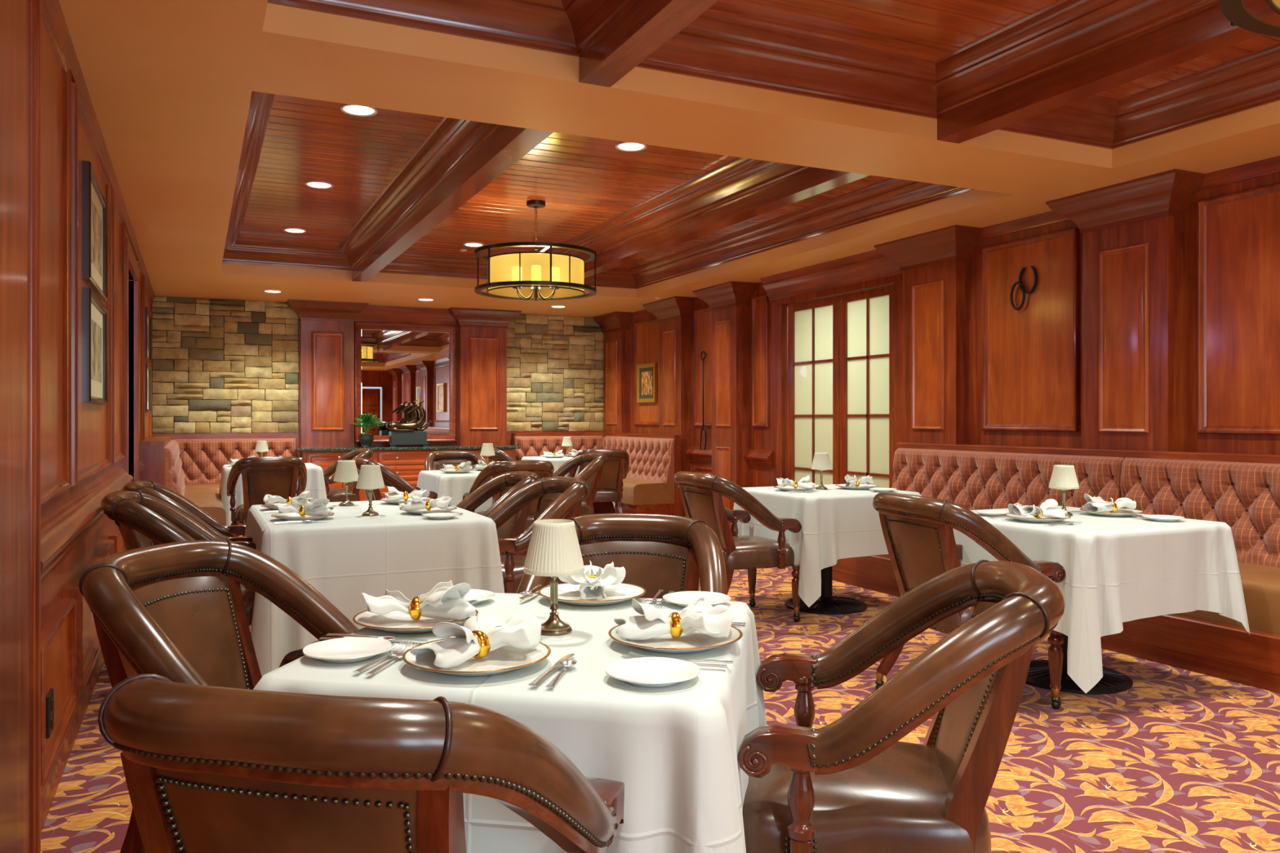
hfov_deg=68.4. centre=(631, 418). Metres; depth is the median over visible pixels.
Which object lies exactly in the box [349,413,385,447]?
potted fern
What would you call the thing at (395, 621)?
dinner plate
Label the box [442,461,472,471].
napkin
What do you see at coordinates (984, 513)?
bread plate
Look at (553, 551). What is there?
table lamp
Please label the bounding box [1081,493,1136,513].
napkin
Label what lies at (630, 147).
recessed light
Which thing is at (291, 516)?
dinner plate
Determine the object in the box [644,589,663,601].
fork
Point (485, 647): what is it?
napkin ring
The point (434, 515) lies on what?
bread plate
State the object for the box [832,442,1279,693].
banquette
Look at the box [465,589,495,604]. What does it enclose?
bread plate
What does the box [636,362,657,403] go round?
framed picture
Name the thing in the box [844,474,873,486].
napkin
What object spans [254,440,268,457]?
table lamp
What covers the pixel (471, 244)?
recessed light
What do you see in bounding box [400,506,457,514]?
dinner plate
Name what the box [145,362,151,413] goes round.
framed print
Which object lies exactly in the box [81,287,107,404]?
framed print
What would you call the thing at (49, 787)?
baseboard
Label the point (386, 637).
spoon
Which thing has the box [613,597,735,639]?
napkin
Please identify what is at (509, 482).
chair
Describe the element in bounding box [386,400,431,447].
bronze sculpture
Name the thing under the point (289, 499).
napkin ring
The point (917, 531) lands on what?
chair
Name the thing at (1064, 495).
lamp base
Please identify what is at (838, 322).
door
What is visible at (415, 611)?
napkin ring
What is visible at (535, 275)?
chandelier
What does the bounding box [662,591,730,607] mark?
bread plate
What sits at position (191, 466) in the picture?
banquette
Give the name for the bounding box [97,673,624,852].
chair
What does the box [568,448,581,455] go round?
napkin
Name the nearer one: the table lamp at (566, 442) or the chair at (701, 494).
the chair at (701, 494)
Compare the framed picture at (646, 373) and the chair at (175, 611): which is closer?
the chair at (175, 611)
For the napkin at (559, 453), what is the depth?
11.24 m
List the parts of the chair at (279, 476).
arm post, leg, seat, frame rail, backrest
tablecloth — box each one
[218,462,327,525]
[244,498,504,676]
[253,592,766,852]
[417,469,493,513]
[521,456,615,507]
[733,484,921,607]
[952,506,1249,693]
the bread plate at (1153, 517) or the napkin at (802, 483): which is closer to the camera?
the bread plate at (1153, 517)
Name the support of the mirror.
attached to the wall at (220, 366)
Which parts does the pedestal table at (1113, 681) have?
plate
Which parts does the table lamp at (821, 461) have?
lamp shade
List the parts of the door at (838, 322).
pane, pane, pane, pane, pane, pane, pane, pane, cornice, pane, pane, pane, pane, pane, pane, pane, pane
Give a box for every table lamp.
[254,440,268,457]
[333,460,358,506]
[355,464,384,515]
[480,443,494,463]
[523,519,584,635]
[561,436,572,456]
[811,452,831,489]
[1048,464,1079,515]
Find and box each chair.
[78,540,359,852]
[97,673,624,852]
[100,490,256,625]
[122,480,252,545]
[226,456,306,524]
[323,448,373,502]
[351,457,437,501]
[424,450,487,471]
[455,471,540,556]
[462,460,554,532]
[486,448,515,462]
[487,476,588,593]
[516,513,727,599]
[552,453,607,516]
[567,448,629,513]
[673,471,801,622]
[737,560,1065,852]
[872,492,1066,709]
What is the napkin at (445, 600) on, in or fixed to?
on the dinner plate at (395, 621)
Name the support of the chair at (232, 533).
on the floor
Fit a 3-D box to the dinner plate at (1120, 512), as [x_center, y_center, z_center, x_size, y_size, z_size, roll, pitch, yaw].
[2.327,0.455,4.562,0.278,0.023,0.278,0,0,-25]
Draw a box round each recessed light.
[262,289,282,293]
[283,227,306,233]
[304,181,333,188]
[340,103,377,116]
[417,297,434,301]
[462,242,484,247]
[550,305,566,307]
[615,142,647,151]
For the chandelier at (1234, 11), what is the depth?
2.32 m
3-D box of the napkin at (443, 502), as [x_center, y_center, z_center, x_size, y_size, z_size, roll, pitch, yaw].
[-1.004,0.411,4.653,0.251,0.084,0.175,0,0,-8]
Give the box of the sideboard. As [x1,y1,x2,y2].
[295,444,520,501]
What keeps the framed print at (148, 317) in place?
attached to the wall at (61, 455)
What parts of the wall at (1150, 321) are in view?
raised panel, cornice, panel moulding, panel, raised panel, chair rail, cornice, panel moulding, panel moulding, panel, panel, raised panel, raised panel, chair rail, panel moulding, panel, raised panel, cornice, panel, panel moulding, raised panel, panel moulding, cornice, panel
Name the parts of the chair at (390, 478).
backrest, frame rail, nailhead trim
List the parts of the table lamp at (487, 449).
lamp shade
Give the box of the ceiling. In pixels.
[58,0,1279,317]
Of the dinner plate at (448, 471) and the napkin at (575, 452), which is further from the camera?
the napkin at (575, 452)
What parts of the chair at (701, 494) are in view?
backrest, frame rail, leg, arm post, nailhead trim, leg, seat, arm post, leg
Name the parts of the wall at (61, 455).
panel, panel, panel moulding, panel moulding, chair rail, panel moulding, panel moulding, panel, panel, cornice, panel moulding, panel, panel moulding, panel, panel, panel moulding, chair rail, panel, panel moulding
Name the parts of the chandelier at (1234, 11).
lamp shade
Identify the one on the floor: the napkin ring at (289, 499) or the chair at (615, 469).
the chair at (615, 469)
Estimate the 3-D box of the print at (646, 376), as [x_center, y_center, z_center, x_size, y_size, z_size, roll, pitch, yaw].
[0.197,-0.450,11.951,0.001,0.296,0.316,0,0,-25]
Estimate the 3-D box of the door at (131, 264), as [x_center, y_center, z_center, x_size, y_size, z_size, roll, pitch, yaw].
[-4.015,0.015,6.764,0.785,2.430,1.470,0,0,-25]
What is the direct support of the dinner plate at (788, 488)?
on the tablecloth at (837, 522)
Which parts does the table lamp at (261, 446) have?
lamp shade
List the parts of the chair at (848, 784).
arm post, arm post, seat, frame rail, backrest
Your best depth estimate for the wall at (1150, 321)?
6.26 m
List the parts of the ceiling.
crown moulding, crown moulding, crown moulding, crown moulding, crown moulding, crown moulding, crown moulding, crown moulding, crown moulding, crown moulding, crown moulding, crown moulding, crown moulding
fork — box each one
[352,640,411,673]
[364,642,418,675]
[621,653,726,667]
[628,651,733,664]
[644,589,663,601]
[652,591,674,603]
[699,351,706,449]
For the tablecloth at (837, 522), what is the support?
on the pedestal table at (827, 603)
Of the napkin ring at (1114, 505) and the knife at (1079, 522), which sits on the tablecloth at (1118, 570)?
the knife at (1079, 522)
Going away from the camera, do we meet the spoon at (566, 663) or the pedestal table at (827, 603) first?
the spoon at (566, 663)
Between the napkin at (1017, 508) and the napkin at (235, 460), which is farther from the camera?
the napkin at (235, 460)
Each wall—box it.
[0,0,155,852]
[151,296,603,457]
[592,155,1279,528]
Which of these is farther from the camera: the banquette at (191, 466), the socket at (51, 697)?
the banquette at (191, 466)
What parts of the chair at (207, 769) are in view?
backrest, frame rail, nailhead trim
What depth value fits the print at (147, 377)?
9.38 m
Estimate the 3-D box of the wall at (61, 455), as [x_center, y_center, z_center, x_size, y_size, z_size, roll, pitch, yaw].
[-2.406,-0.080,3.156,0.968,2.620,16.350,0,0,-25]
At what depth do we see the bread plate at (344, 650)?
1.87 m
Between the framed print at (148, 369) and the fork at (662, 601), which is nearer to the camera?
the fork at (662, 601)
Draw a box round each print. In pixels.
[81,160,107,301]
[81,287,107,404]
[145,306,151,362]
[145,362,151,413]
[146,324,148,351]
[146,377,148,401]
[641,371,652,395]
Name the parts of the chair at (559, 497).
arm post, seat, frame rail, nailhead trim, backrest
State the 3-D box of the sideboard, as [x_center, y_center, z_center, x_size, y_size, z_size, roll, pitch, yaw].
[-2.681,0.787,11.513,2.660,0.885,0.371,0,0,-25]
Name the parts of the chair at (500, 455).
backrest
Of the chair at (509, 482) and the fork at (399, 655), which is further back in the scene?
the chair at (509, 482)
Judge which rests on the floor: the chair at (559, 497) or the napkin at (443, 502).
the chair at (559, 497)
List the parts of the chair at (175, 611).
leg, backrest, nailhead trim, frame rail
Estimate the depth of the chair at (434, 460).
9.34 m
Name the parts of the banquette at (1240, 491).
backrest, seat, rail, backrest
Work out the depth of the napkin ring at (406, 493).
5.19 m
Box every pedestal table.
[784,565,867,614]
[1025,634,1133,694]
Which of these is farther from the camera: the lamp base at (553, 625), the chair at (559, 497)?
the chair at (559, 497)
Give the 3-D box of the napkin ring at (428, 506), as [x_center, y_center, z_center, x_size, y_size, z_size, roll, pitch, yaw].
[-1.003,0.429,4.660,0.027,0.053,0.056,0,0,-5]
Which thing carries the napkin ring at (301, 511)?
attached to the napkin at (317, 507)
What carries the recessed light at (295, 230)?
in the ceiling
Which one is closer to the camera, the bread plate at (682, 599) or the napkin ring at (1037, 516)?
the bread plate at (682, 599)
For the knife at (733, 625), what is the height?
0.006 m
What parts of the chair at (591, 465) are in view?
frame rail, nailhead trim, seat, backrest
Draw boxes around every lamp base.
[338,482,354,506]
[361,489,378,515]
[541,576,572,635]
[815,470,827,489]
[1061,489,1072,515]
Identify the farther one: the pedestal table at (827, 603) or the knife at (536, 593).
the pedestal table at (827, 603)
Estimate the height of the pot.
0.155 m
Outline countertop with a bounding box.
[295,444,520,452]
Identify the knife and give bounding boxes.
[274,520,327,523]
[325,633,427,641]
[519,584,550,602]
[528,653,574,686]
[731,624,745,627]
[1042,521,1080,524]
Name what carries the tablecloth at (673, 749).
on the pedestal table
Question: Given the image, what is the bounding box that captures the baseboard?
[40,645,104,832]
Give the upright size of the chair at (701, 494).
0.910 m
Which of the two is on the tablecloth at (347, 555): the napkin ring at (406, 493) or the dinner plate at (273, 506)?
the dinner plate at (273, 506)
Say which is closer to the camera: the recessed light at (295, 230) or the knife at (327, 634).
the knife at (327, 634)
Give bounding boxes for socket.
[50,696,53,710]
[50,715,53,729]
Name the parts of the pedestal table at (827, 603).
plate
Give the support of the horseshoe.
attached to the wall at (1150, 321)
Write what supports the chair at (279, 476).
on the floor
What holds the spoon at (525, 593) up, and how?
on the tablecloth at (673, 749)
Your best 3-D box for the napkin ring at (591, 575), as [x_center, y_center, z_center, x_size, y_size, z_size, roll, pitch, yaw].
[-0.101,0.429,2.428,0.056,0.053,0.027,0,0,-7]
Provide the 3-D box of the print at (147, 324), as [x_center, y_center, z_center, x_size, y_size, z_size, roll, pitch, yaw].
[-4.718,-0.805,9.166,0.001,0.256,0.686,0,0,-25]
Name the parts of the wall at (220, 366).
raised panel, cornice, raised panel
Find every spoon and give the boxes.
[275,520,314,524]
[319,635,395,641]
[520,584,542,595]
[546,659,577,688]
[731,622,745,625]
[788,490,812,492]
[1048,521,1075,525]
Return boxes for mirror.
[354,321,456,443]
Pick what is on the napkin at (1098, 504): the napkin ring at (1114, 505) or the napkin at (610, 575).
the napkin ring at (1114, 505)
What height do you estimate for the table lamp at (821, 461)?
0.242 m
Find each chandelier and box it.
[474,200,596,301]
[1218,0,1279,37]
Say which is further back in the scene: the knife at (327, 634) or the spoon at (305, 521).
the spoon at (305, 521)
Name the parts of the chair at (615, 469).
frame rail, seat, backrest, leg, leg, arm post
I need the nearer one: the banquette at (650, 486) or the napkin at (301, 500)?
the napkin at (301, 500)
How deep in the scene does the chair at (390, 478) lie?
7.61 m
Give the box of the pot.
[358,434,373,447]
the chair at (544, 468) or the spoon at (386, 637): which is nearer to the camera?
the spoon at (386, 637)
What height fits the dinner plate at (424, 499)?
0.023 m
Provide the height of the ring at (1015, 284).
0.202 m
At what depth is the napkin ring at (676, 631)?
1.93 m
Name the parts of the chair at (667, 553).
nailhead trim, frame rail, backrest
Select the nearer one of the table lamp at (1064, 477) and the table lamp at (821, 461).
the table lamp at (1064, 477)
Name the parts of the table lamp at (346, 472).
lamp shade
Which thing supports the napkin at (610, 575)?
on the dinner plate at (567, 593)
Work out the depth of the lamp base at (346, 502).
5.06 m
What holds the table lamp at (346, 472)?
on the tablecloth at (347, 555)
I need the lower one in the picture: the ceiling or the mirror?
the mirror
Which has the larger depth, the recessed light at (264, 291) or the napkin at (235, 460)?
the recessed light at (264, 291)
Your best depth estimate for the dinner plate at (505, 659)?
1.77 m
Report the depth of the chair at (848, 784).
1.82 m
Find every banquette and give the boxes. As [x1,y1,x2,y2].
[139,434,295,525]
[511,432,689,516]
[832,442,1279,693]
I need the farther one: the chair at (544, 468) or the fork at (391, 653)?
the chair at (544, 468)
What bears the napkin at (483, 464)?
on the dinner plate
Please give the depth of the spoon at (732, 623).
2.11 m
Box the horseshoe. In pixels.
[1018,266,1038,293]
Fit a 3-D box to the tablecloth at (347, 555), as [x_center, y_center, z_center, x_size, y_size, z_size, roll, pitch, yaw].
[-1.349,0.828,4.740,1.164,0.720,1.424,0,0,-25]
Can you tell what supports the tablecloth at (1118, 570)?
on the pedestal table at (1113, 681)
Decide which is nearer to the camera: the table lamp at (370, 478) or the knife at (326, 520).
the knife at (326, 520)
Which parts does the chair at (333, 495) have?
arm post, seat, frame rail, backrest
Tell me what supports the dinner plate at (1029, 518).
on the tablecloth at (1118, 570)
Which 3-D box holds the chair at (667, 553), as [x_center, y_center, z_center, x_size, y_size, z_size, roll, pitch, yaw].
[-0.031,0.775,2.881,0.655,0.910,0.676,0,0,10]
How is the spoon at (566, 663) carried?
on the tablecloth at (673, 749)
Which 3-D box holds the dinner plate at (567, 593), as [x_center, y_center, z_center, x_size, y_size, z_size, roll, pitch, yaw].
[-0.101,0.455,2.428,0.278,0.023,0.278,0,0,12]
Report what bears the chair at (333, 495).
on the floor
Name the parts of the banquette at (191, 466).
panel, rail, backrest, seat, seat, rail, backrest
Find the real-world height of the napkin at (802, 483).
0.084 m
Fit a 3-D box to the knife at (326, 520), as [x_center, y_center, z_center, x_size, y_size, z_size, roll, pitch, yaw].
[-1.474,0.459,4.214,0.230,0.006,0.018,0,0,-23]
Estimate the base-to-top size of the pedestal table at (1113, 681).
0.757 m
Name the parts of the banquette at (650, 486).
rail, frame, backrest, backrest, rail, panel, seat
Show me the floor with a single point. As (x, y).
(1178, 760)
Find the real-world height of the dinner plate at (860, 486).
0.023 m
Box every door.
[121,238,139,481]
[760,249,902,488]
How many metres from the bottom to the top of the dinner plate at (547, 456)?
0.023 m
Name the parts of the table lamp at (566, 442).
lamp shade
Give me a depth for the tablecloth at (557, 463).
10.88 m
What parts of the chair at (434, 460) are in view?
backrest, nailhead trim, frame rail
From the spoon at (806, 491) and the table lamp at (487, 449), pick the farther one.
the table lamp at (487, 449)
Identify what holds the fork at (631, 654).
on the tablecloth at (673, 749)
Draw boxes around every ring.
[286,496,292,504]
[298,505,305,516]
[403,491,408,501]
[408,596,421,620]
[425,499,431,511]
[471,630,490,658]
[589,574,599,586]
[668,612,683,638]
[793,480,797,488]
[1009,281,1025,310]
[1032,506,1043,518]
[1109,502,1117,512]
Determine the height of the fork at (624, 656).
0.014 m
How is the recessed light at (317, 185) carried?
in the ceiling
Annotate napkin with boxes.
[230,455,255,463]
[263,490,313,506]
[275,497,333,515]
[360,580,478,620]
[384,486,429,501]
[401,493,453,511]
[409,611,541,669]
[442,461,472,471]
[473,459,500,468]
[543,449,564,456]
[557,560,625,599]
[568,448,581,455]
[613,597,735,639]
[776,475,815,488]
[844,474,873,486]
[1008,498,1067,518]
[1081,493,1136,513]
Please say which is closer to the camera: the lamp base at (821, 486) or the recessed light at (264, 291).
the lamp base at (821, 486)
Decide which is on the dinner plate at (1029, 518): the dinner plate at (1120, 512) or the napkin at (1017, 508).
the napkin at (1017, 508)
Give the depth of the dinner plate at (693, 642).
1.92 m
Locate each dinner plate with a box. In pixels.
[261,502,301,510]
[271,511,334,520]
[352,609,478,633]
[380,497,431,504]
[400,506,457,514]
[402,637,551,676]
[440,469,472,473]
[537,582,646,605]
[542,455,565,457]
[608,625,742,653]
[773,485,817,491]
[835,484,877,489]
[1004,513,1071,523]
[1080,507,1143,516]
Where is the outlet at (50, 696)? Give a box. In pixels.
[45,688,53,738]
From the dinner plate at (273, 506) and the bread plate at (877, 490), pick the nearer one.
the dinner plate at (273, 506)
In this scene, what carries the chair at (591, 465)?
on the floor
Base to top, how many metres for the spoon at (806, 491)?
0.009 m
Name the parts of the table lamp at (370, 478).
lamp shade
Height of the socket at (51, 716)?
0.036 m
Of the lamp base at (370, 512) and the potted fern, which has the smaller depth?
the lamp base at (370, 512)
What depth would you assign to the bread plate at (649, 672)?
1.71 m
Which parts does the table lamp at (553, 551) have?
lamp shade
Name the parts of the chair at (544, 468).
seat, nailhead trim, frame rail, backrest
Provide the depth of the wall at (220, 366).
11.27 m
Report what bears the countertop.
on the sideboard
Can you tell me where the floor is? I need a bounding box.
[40,535,1279,852]
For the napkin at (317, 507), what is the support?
on the dinner plate at (291, 516)
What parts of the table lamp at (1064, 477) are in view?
lamp shade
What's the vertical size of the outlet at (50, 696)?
0.132 m
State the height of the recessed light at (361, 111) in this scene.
0.010 m
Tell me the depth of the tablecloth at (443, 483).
7.78 m
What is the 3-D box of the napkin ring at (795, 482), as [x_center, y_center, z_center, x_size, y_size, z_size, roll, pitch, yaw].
[1.067,0.429,6.116,0.027,0.053,0.056,0,0,5]
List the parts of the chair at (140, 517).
backrest, frame rail, seat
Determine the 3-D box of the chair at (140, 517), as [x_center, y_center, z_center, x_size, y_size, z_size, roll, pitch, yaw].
[-1.973,0.775,4.202,0.676,0.910,0.655,0,0,-22]
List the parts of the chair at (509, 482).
nailhead trim, frame rail, backrest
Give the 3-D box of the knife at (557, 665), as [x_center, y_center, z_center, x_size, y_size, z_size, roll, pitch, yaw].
[-0.143,0.459,1.735,0.018,0.006,0.230,0,0,14]
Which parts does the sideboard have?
door, door, drawer, drawer, drawer, door, door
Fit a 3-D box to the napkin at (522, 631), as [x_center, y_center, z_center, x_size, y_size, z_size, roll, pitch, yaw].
[-0.287,0.411,1.782,0.175,0.084,0.251,0,0,37]
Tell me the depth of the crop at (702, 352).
10.59 m
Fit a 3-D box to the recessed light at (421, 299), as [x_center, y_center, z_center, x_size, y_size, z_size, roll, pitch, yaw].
[-2.392,-1.387,10.961,0.200,0.010,0.200,0,0,-25]
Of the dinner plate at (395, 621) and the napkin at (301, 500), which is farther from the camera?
the napkin at (301, 500)
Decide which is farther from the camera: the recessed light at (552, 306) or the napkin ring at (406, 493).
the recessed light at (552, 306)
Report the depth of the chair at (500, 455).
10.52 m
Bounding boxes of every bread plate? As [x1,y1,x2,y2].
[302,637,391,662]
[422,512,458,519]
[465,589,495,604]
[605,657,699,687]
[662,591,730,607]
[869,488,897,492]
[973,510,1008,515]
[1142,515,1184,521]
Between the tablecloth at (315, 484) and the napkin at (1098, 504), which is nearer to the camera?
the napkin at (1098, 504)
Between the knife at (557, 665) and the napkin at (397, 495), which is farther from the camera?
the napkin at (397, 495)
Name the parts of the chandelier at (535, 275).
shade rod, shade rod, arm, arm, stem, lamp shade, arm, arm, shade rod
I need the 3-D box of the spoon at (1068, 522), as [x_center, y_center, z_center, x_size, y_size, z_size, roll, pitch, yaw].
[1.882,0.459,4.113,0.164,0.009,0.032,0,0,-28]
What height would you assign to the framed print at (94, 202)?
0.500 m

